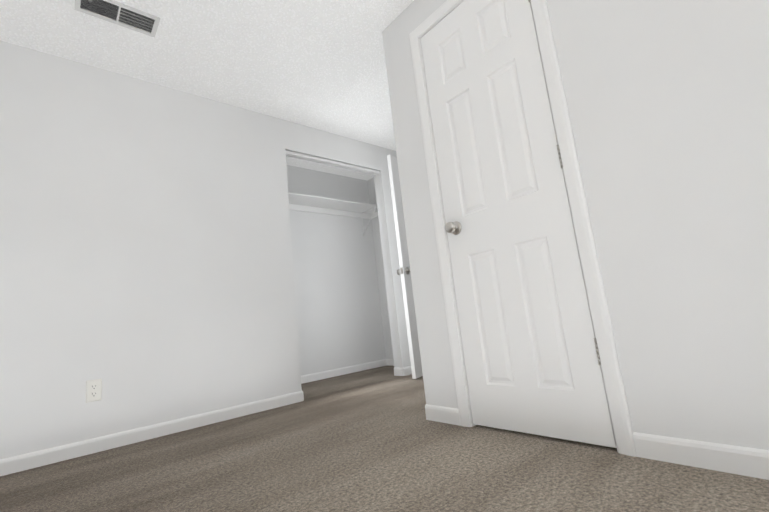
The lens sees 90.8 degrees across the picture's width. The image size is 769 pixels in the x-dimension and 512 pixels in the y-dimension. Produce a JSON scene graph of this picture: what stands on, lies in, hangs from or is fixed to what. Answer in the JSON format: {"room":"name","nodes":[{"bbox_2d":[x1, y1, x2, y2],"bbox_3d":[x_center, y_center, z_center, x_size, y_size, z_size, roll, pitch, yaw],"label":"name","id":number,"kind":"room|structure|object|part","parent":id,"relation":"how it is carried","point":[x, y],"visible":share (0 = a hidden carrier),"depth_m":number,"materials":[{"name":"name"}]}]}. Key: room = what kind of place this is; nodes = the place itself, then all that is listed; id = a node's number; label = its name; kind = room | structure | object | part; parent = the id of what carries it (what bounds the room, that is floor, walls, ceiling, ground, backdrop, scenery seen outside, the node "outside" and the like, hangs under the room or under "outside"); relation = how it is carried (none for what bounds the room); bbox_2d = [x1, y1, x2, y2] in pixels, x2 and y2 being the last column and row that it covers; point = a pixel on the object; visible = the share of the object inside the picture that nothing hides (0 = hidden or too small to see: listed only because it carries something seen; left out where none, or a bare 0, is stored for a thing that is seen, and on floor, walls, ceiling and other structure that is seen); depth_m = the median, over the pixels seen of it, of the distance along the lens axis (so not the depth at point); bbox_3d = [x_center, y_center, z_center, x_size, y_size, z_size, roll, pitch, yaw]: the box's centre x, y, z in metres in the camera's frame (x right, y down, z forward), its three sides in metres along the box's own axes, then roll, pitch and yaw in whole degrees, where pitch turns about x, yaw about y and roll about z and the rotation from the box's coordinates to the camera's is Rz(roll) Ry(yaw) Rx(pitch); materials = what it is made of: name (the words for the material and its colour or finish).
{"room":"empty bedroom","nodes":[
{"label":"empty bedroom","id":0,"kind":"room"},
{"bbox_2d":[0,40,410,458],"bbox_3d":[-1.458,-0.048,2.483,5.305,2.288,0.115,2,-12,-41],"label":"wall","id":1,"kind":"structure","parent":0,"point":[146,268],"depth_m":2.35,"materials":[{"name":"paint"}]},
{"bbox_2d":[86,379,101,402],"bbox_3d":[-1.593,0.738,2.080,0.070,0.115,0.007,2,-12,-41],"label":"electrical outlet","id":2,"kind":"object","parent":1,"relation":"attached to","point":[93,390],"visible":1,"depth_m":2.08,"materials":[{"name":"white plastic"}]},
{"bbox_2d":[0,391,302,475],"bbox_3d":[-1.962,1.003,1.686,3.555,0.074,0.013,2,-12,-41],"label":"baseboard","id":3,"kind":"structure","parent":1,"relation":"attached to","point":[19,463],"depth_m":2.15,"materials":[{"name":"white wood"}]},
{"bbox_2d":[285,150,379,174],"bbox_3d":[-0.462,-0.862,3.544,1.041,0.030,0.050,2,-12,-41],"label":"track rail","id":4,"kind":"object","parent":1,"relation":"attached to","point":[327,162],"visible":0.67,"depth_m":3.50,"materials":[{"name":"white metal"}]},
{"bbox_2d":[394,367,402,375],"bbox_3d":[0.131,1.089,3.569,0.013,0.074,0.115,2,-12,-41],"label":"baseboard","id":5,"kind":"structure","parent":1,"relation":"attached to","point":[398,371],"depth_m":3.56,"materials":[{"name":"white wood"}]},
{"bbox_2d":[387,155,422,378],"bbox_3d":[0.347,0.079,3.706,0.159,2.030,0.766,-12,-11,31],"label":"entry door","id":6,"kind":"structure","parent":1,"relation":"in","point":[403,271],"depth_m":3.41,"materials":[{"name":"white paint"}]},
{"bbox_3d":[0.178,0.135,3.413,0.159,0.066,0.101,-12,-11,31],"label":"knob","id":7,"kind":"part","parent":6,"relation":"part of","materials":[{"name":"grey metal"}]},
{"bbox_2d":[403,366,411,375],"bbox_3d":[0.400,1.084,3.718,0.590,0.074,0.013,2,-12,-41],"label":"baseboard","id":8,"kind":"structure","parent":1,"relation":"attached to","point":[407,371],"depth_m":3.55,"materials":[{"name":"white wood"}]},
{"bbox_2d":[0,0,413,180],"bbox_3d":[-0.295,-1.605,1.190,5.900,0.100,5.900,2,-12,-41],"label":"ceiling","id":9,"kind":"structure","parent":0,"point":[319,64],"depth_m":2.37,"materials":[{"name":"white paint"}]},
{"bbox_2d":[75,0,159,37],"bbox_3d":[-1.423,-1.338,2.030,0.360,0.102,0.165,2,-12,-41],"label":"ceiling vent","id":10,"kind":"object","parent":9,"relation":"in","point":[128,25],"visible":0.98,"depth_m":2.06,"materials":[{"name":"silver metal"}]},
{"bbox_2d":[286,165,385,375],"bbox_3d":[-0.749,0.152,4.156,1.630,2.288,0.115,2,-12,-41],"label":"wall","id":11,"kind":"structure","parent":0,"point":[338,313],"depth_m":4.22,"materials":[{"name":"paint"}]},
{"bbox_2d":[288,192,377,236],"bbox_3d":[-0.672,-0.432,4.090,1.628,0.317,0.304,2,-12,-41],"label":"closet shelf","id":12,"kind":"object","parent":11,"relation":"attached to","point":[315,204],"visible":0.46,"depth_m":4.23,"materials":[{"name":"white wood"}]},
{"bbox_2d":[301,359,386,383],"bbox_3d":[-0.591,1.226,3.928,1.630,0.074,0.013,2,-12,-41],"label":"baseboard","id":13,"kind":"structure","parent":11,"relation":"attached to","point":[337,372],"depth_m":4.04,"materials":[{"name":"white wood"}]},
{"bbox_2d":[368,177,392,358],"bbox_3d":[0.139,0.107,4.463,0.115,2.288,0.821,2,-12,-41],"label":"wall","id":14,"kind":"structure","parent":0,"point":[381,278],"depth_m":4.60,"materials":[{"name":"paint"}]},
{"bbox_2d":[380,286,387,309],"bbox_3d":[0.087,0.476,4.417,0.004,0.280,0.390,2,-12,-41],"label":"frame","id":15,"kind":"object","parent":14,"relation":"attached to","point":[384,298],"visible":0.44,"depth_m":4.52,"materials":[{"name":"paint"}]},
{"bbox_2d":[386,359,393,365],"bbox_3d":[0.245,1.181,4.199,0.013,0.074,0.706,2,-12,-41],"label":"baseboard","id":16,"kind":"structure","parent":14,"relation":"attached to","point":[389,362],"depth_m":4.39,"materials":[{"name":"white wood"}]},
{"bbox_2d":[0,365,768,511],"bbox_3d":[-0.042,0.737,0.801,5.900,0.100,5.900,2,-12,-41],"label":"floor","id":17,"kind":"structure","parent":0,"point":[372,440],"depth_m":1.42,"materials":[{"name":"carpet"}]},
{"bbox_2d":[382,0,768,449],"bbox_3d":[1.252,-0.597,0.938,0.115,2.288,3.424,2,-12,-41],"label":"wall","id":18,"kind":"structure","parent":0,"point":[668,104],"depth_m":1.23,"materials":[{"name":"paint"}]},
{"bbox_2d":[425,404,460,425],"bbox_3d":[0.291,0.795,1.902,0.013,0.074,0.224,2,-12,-41],"label":"baseboard","id":19,"kind":"structure","parent":18,"relation":"attached to","point":[448,415],"depth_m":1.89,"materials":[{"name":"white wood"}]},
{"bbox_2d":[420,0,616,447],"bbox_3d":[0.514,-0.268,1.725,0.159,2.030,0.616,2,-12,-41],"label":"closet door","id":20,"kind":"structure","parent":18,"relation":"in","point":[532,366],"depth_m":1.66,"materials":[{"name":"white paint"}]},
{"bbox_3d":[0.357,-0.135,1.901,0.159,0.066,0.101,2,-12,-41],"label":"knob","id":21,"kind":"part","parent":20,"relation":"part of","materials":[{"name":"grey metal"}]},
{"bbox_2d":[409,0,635,456],"bbox_3d":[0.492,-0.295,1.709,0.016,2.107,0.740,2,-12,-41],"label":"door frame","id":22,"kind":"structure","parent":18,"relation":"attached to","point":[615,389],"depth_m":1.49,"materials":[{"name":"white wood"}]},
{"bbox_2d":[529,0,600,364],"bbox_3d":[0.700,-0.392,1.498,0.036,1.595,0.012,2,-12,-41],"label":"closet door hinge","id":23,"kind":"object","parent":18,"relation":"attached to","point":[595,340],"visible":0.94,"depth_m":1.37,"materials":[{"name":"grey metal"}]},
{"bbox_2d":[633,432,768,479],"bbox_3d":[1.631,0.395,0.359,0.013,0.074,2.460,2,-12,-41],"label":"baseboard","id":24,"kind":"structure","parent":18,"relation":"attached to","point":[746,461],"depth_m":1.13,"materials":[{"name":"white wood"}]}
]}

